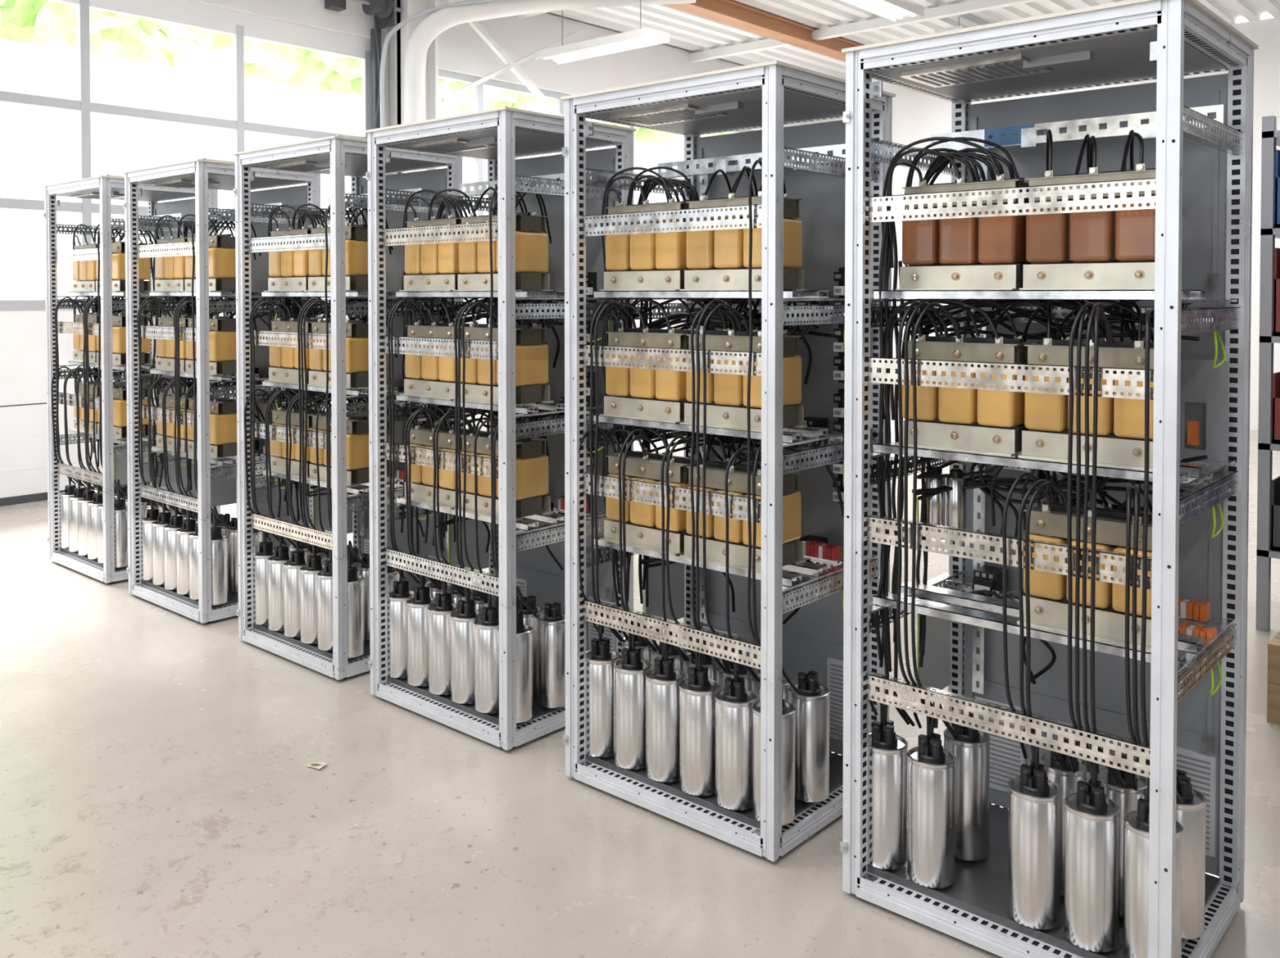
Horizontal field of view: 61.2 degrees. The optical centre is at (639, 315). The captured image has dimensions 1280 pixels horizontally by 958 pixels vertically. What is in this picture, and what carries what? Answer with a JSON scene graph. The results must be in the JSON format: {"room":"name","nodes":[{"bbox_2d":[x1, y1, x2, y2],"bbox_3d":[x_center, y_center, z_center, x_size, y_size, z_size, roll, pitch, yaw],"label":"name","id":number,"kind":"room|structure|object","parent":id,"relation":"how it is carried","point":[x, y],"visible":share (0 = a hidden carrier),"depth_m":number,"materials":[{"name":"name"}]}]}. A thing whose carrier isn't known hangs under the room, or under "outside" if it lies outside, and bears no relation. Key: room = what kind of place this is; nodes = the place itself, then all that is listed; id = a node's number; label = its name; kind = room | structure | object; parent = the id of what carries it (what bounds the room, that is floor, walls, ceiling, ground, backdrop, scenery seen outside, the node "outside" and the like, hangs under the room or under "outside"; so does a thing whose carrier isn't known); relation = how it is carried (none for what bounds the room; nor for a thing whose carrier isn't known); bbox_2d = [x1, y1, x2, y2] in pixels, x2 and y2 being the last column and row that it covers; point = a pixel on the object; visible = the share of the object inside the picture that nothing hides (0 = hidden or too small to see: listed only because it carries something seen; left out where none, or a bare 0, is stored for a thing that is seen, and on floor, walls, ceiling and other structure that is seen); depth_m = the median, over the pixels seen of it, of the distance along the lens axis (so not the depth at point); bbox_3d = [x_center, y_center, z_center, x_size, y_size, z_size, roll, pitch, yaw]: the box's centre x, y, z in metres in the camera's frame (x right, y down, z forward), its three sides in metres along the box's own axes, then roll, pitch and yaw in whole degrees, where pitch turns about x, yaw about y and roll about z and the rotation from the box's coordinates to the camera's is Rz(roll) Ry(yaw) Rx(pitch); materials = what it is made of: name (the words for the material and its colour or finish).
{"room":"electrical equipment workshop","nodes":[
{"label":"electrical equipment workshop","id":0,"kind":"room"},
{"bbox_2d":[373,16,380,123],"bbox_3d":[-2.499,-2.336,10.281,0.063,1.002,0.063,1,2,41],"label":"cable","id":1,"kind":"object","parent":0,"point":[375,17],"depth_m":10.27,"materials":[{"name":"black rubber"}]},
{"bbox_2d":[184,0,816,431],"bbox_3d":[-3.549,-0.968,9.435,0.220,4.700,18.500,1,2,41],"label":"wall","id":2,"kind":"structure","parent":0,"point":[461,50],"depth_m":11.78,"materials":[{"name":"white paint"}]},
{"bbox_2d":[0,0,371,506],"bbox_3d":[-4.768,-0.598,8.001,0.065,4.020,6.635,1,2,41],"label":"door","id":3,"kind":"structure","parent":2,"relation":"in","point":[23,348],"depth_m":8.41,"materials":[{"name":"grey metal"}]},
{"bbox_2d":[324,0,403,29],"bbox_3d":[-4.499,-2.846,7.900,0.330,0.320,6.600,1,2,41],"label":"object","id":4,"kind":"structure","parent":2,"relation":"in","point":[384,11],"depth_m":10.10,"materials":[{"name":"grey metal"}]},
{"bbox_2d":[370,28,385,128],"bbox_3d":[-2.502,-0.688,10.411,0.070,4.100,0.140,1,2,41],"label":"door track","id":5,"kind":"object","parent":2,"relation":"attached to","point":[374,60],"depth_m":10.33,"materials":[{"name":"metal"}]},
{"bbox_2d":[438,69,753,300],"bbox_3d":[-0.236,-1.376,13.149,0.075,2.360,5.935,1,2,41],"label":"window","id":6,"kind":"structure","parent":2,"relation":"in","point":[478,89],"depth_m":11.46,"materials":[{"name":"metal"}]},
{"bbox_2d":[0,407,1279,957],"bbox_3d":[1.699,1.574,5.066,14.100,0.200,18.800,1,2,41],"label":"floor","id":7,"kind":"structure","parent":0,"point":[160,797],"depth_m":3.17,"materials":[{"name":"beige concrete"}]},
{"bbox_2d":[42,173,220,583],"bbox_3d":[-2.967,0.336,6.323,0.816,2.224,0.668,1,2,41],"label":"tall cabinet","id":8,"kind":"object","parent":7,"relation":"on","point":[88,530],"visible":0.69,"depth_m":6.16,"materials":[{"name":"grey metal"}]},
{"bbox_2d":[58,360,155,372],"bbox_3d":[-2.967,0.283,6.323,0.760,0.030,0.550,1,2,41],"label":"shelf","id":9,"kind":"object","parent":8,"relation":"attached to","point":[146,366],"depth_m":6.13,"materials":[{"name":"metal"}]},
{"bbox_2d":[59,429,155,447],"bbox_3d":[-2.967,0.691,6.332,0.760,0.030,0.550,1,2,41],"label":"shelf","id":10,"kind":"object","parent":8,"relation":"attached to","point":[122,438],"depth_m":6.08,"materials":[{"name":"metal"}]},
{"bbox_2d":[57,291,195,297],"bbox_3d":[-2.967,-0.125,6.314,0.760,0.030,0.550,1,2,41],"label":"shelf","id":11,"kind":"object","parent":8,"relation":"attached to","point":[70,294],"depth_m":6.19,"materials":[{"name":"metal"}]},
{"bbox_2d":[122,157,322,623],"bbox_3d":[-2.160,0.350,5.613,0.816,2.224,0.668,1,2,41],"label":"tall cabinet","id":12,"kind":"object","parent":7,"relation":"on","point":[185,563],"visible":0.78,"depth_m":5.45,"materials":[{"name":"grey metal"}]},
{"bbox_2d":[138,291,258,297],"bbox_3d":[-2.160,-0.110,5.604,0.760,0.030,0.550,1,2,41],"label":"shelf","id":13,"kind":"object","parent":12,"relation":"attached to","point":[165,294],"depth_m":5.42,"materials":[{"name":"metal"}]},
{"bbox_2d":[141,368,268,382],"bbox_3d":[-2.160,0.297,5.613,0.760,0.030,0.550,1,2,41],"label":"shelf","id":14,"kind":"object","parent":12,"relation":"attached to","point":[230,374],"depth_m":5.44,"materials":[{"name":"metal"}]},
{"bbox_2d":[142,445,268,468],"bbox_3d":[-2.160,0.705,5.621,0.760,0.030,0.550,1,2,41],"label":"shelf","id":15,"kind":"object","parent":12,"relation":"attached to","point":[218,459],"depth_m":5.39,"materials":[{"name":"metal"}]},
{"bbox_2d":[306,761,327,768],"bbox_3d":[-1.081,1.493,3.610,0.063,0.016,0.044,1,1,27],"label":"paper scrap","id":16,"kind":"object","parent":7,"relation":"on","point":[318,765],"visible":1,"depth_m":3.61,"materials":[{"name":"beige paper"}]},
{"bbox_2d":[231,134,462,679],"bbox_3d":[-1.306,0.366,4.861,0.816,2.224,0.668,1,2,41],"label":"tall cabinet","id":17,"kind":"object","parent":7,"relation":"on","point":[308,606],"visible":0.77,"depth_m":4.71,"materials":[{"name":"grey metal"}]},
{"bbox_2d":[252,468,403,497],"bbox_3d":[-1.306,0.721,4.870,0.760,0.030,0.550,1,2,41],"label":"shelf","id":18,"kind":"object","parent":17,"relation":"attached to","point":[353,486],"depth_m":4.67,"materials":[{"name":"metal"}]},
{"bbox_2d":[254,380,404,398],"bbox_3d":[-1.306,0.313,4.861,0.760,0.030,0.550,1,2,41],"label":"shelf","id":19,"kind":"object","parent":17,"relation":"attached to","point":[353,388],"depth_m":4.69,"materials":[{"name":"metal"}]},
{"bbox_2d":[251,291,430,298],"bbox_3d":[-1.306,-0.095,4.852,0.760,0.030,0.550,1,2,41],"label":"shelf","id":20,"kind":"object","parent":17,"relation":"attached to","point":[265,295],"depth_m":4.74,"materials":[{"name":"metal"}]},
{"bbox_2d":[389,0,439,174],"bbox_3d":[-2.196,-0.991,10.548,0.300,4.700,0.360,1,2,41],"label":"pipes","id":21,"kind":"object","parent":7,"relation":"on","point":[399,39],"visible":0.02,"depth_m":10.46,"materials":[{"name":"white metal"}]},
{"bbox_2d":[364,106,636,750],"bbox_3d":[-0.541,0.380,4.187,0.816,2.224,0.668,1,2,41],"label":"tall cabinet","id":22,"kind":"object","parent":7,"relation":"on","point":[484,660],"visible":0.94,"depth_m":4.05,"materials":[{"name":"grey metal"}]},
{"bbox_2d":[386,394,604,417],"bbox_3d":[-0.540,0.327,4.187,0.760,0.030,0.550,1,2,41],"label":"shelf","id":23,"kind":"object","parent":22,"relation":"attached to","point":[555,402],"depth_m":4.01,"materials":[{"name":"metal"}]},
{"bbox_2d":[386,496,604,534],"bbox_3d":[-0.540,0.735,4.196,0.760,0.030,0.550,1,2,41],"label":"shelf","id":24,"kind":"object","parent":22,"relation":"attached to","point":[545,513],"depth_m":3.99,"materials":[{"name":"metal"}]},
{"bbox_2d":[386,290,619,299],"bbox_3d":[-0.540,-0.081,4.178,0.760,0.030,0.550,1,2,41],"label":"shelf","id":25,"kind":"object","parent":22,"relation":"attached to","point":[434,295],"depth_m":4.02,"materials":[{"name":"metal"}]},
{"bbox_2d":[403,0,696,173],"bbox_3d":[-0.842,-0.937,10.394,2.784,4.598,0.278,0,1,-9],"label":"pipe","id":26,"kind":"object","parent":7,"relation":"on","point":[420,41],"visible":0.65,"depth_m":10.12,"materials":[{"name":"white metal"}]},
{"bbox_2d":[560,60,895,861],"bbox_3d":[0.277,0.396,3.468,0.831,2.224,0.668,1,2,41],"label":"tall cabinet","id":27,"kind":"object","parent":7,"relation":"on","point":[732,732],"visible":0.91,"depth_m":3.35,"materials":[{"name":"grey metal"}]},
{"bbox_2d":[586,535,876,592],"bbox_3d":[0.278,0.750,3.476,0.774,0.030,0.550,1,2,41],"label":"shelf","id":28,"kind":"object","parent":27,"relation":"attached to","point":[800,563],"depth_m":3.31,"materials":[{"name":"metal"}]},
{"bbox_2d":[586,413,877,447],"bbox_3d":[0.278,0.343,3.467,0.774,0.030,0.550,1,2,41],"label":"shelf","id":29,"kind":"object","parent":27,"relation":"attached to","point":[814,425],"depth_m":3.34,"materials":[{"name":"metal"}]},
{"bbox_2d":[586,290,877,301],"bbox_3d":[0.278,-0.066,3.459,0.774,0.030,0.550,1,2,41],"label":"shelf","id":30,"kind":"object","parent":27,"relation":"attached to","point":[637,295],"depth_m":3.34,"materials":[{"name":"metal"}]},
{"bbox_2d":[840,0,1258,957],"bbox_3d":[1.045,0.410,2.792,0.816,2.224,0.668,1,2,41],"label":"tall cabinet","id":31,"kind":"object","parent":7,"relation":"on","point":[1085,400],"visible":1,"depth_m":2.72,"materials":[{"name":"grey metal"}]},
{"bbox_2d":[869,569,1234,673],"bbox_3d":[1.046,0.764,2.800,0.760,0.030,0.550,1,2,41],"label":"shelf","id":32,"kind":"object","parent":31,"relation":"attached to","point":[1193,639],"depth_m":2.75,"materials":[{"name":"metal"}]},
{"bbox_2d":[870,440,1235,488],"bbox_3d":[1.046,0.357,2.791,0.760,0.030,0.550,1,2,41],"label":"shelf","id":33,"kind":"object","parent":31,"relation":"attached to","point":[1211,458],"depth_m":2.66,"materials":[{"name":"metal"}]},
{"bbox_2d":[871,289,1237,302],"bbox_3d":[1.046,-0.051,2.783,0.760,0.030,0.550,1,2,41],"label":"shelf","id":34,"kind":"object","parent":31,"relation":"attached to","point":[894,295],"depth_m":2.70,"materials":[{"name":"metal"}]},
{"bbox_2d":[1255,115,1279,631],"bbox_3d":[3.801,0.282,4.688,1.850,2.400,0.650,1,2,41],"label":"storage rack","id":35,"kind":"object","parent":7,"relation":"on","point":[1268,415],"visible":1,"depth_m":5.04,"materials":[{"name":"grey metal"}]},
{"bbox_2d":[1266,682,1279,724],"bbox_3d":[3.024,1.427,3.897,1.190,0.144,0.800,1,2,41],"label":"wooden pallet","id":36,"kind":"object","parent":7,"relation":"on","point":[1273,689],"visible":0.94,"depth_m":3.98,"materials":[{"name":"brown wood"}]},
{"bbox_2d":[1266,630,1279,684],"bbox_3d":[3.024,1.281,3.894,1.190,0.144,0.800,1,2,41],"label":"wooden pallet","id":37,"kind":"object","parent":36,"relation":"on","point":[1273,645],"visible":1,"depth_m":3.98,"materials":[{"name":"brown wood"}]},
{"bbox_2d":[546,0,1279,79],"bbox_3d":[1.638,-3.282,4.819,14.000,0.120,18.500,1,2,41],"label":"ceiling","id":38,"kind":"structure","parent":0,"point":[688,32],"depth_m":12.36,"materials":[{"name":"white metal"}]},
{"bbox_2d":[534,0,669,64],"bbox_3d":[-0.391,-2.956,10.544,1.500,0.750,0.320,1,2,41],"label":"ceiling light","id":39,"kind":"object","parent":38,"relation":"hanging from","point":[641,37],"depth_m":10.45,"materials":[{"name":"white plastic"}]},
{"bbox_2d":[440,0,1040,151],"bbox_3d":[4.466,-2.509,7.897,13.800,1.495,4.267,1,2,41],"label":"roof bracing","id":40,"kind":"structure","parent":38,"relation":"attached to","point":[975,6],"depth_m":11.78,"materials":[{"name":"white metal"}]},
{"bbox_2d":[379,0,493,127],"bbox_3d":[-0.730,-1.446,10.269,3.409,3.622,0.059,0,1,-6],"label":"conduit pipe","id":41,"kind":"object","parent":40,"relation":"attached to","point":[420,14],"visible":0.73,"depth_m":10.08,"materials":[{"name":"silver metal"}]},
{"bbox_2d":[662,0,862,61],"bbox_3d":[0.311,-3.247,10.919,0.230,0.175,10.900,1,2,41],"label":"beam","id":42,"kind":"structure","parent":38,"relation":"attached to","point":[728,12],"depth_m":12.05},
{"bbox_2d":[840,0,924,22],"bbox_3d":[2.224,-3.208,10.634,0.320,0.250,1.800,1,2,41],"label":"ceiling light","id":43,"kind":"object","parent":38,"relation":"hanging from","point":[891,10],"depth_m":10.96,"materials":[{"name":"white plastic"}]},
{"bbox_2d":[934,17,966,33],"bbox_3d":[4.009,-3.251,12.660,0.320,0.250,1.800,1,2,41],"label":"ceiling light","id":44,"kind":"object","parent":38,"relation":"hanging from","point":[958,27],"depth_m":11.98,"materials":[{"name":"white plastic"}]},
{"bbox_2d":[816,17,1279,430],"bbox_3d":[7.815,-1.019,11.900,14.020,4.700,0.220,1,2,41],"label":"wall","id":45,"kind":"structure","parent":0,"point":[916,116],"depth_m":12.45,"materials":[{"name":"white paint"}]},
{"label":"outside","id":46,"kind":"structure","parent":0,"visible":0},
{"bbox_2d":[0,38,684,299],"bbox_3d":[-19.324,-1.730,30.306,50.900,5.450,100.000,1,2,41],"label":"ground","id":47,"kind":"structure","parent":46,"point":[39,145],"depth_m":16.94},
{"bbox_2d":[0,0,733,147],"bbox_3d":[-8.151,-6.438,20.712,6.698,6.054,39.083,1,2,41],"label":"tree line","id":48,"kind":"object","parent":47,"relation":"on","point":[47,23],"visible":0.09,"depth_m":20.46,"materials":[{"name":"green plant"}]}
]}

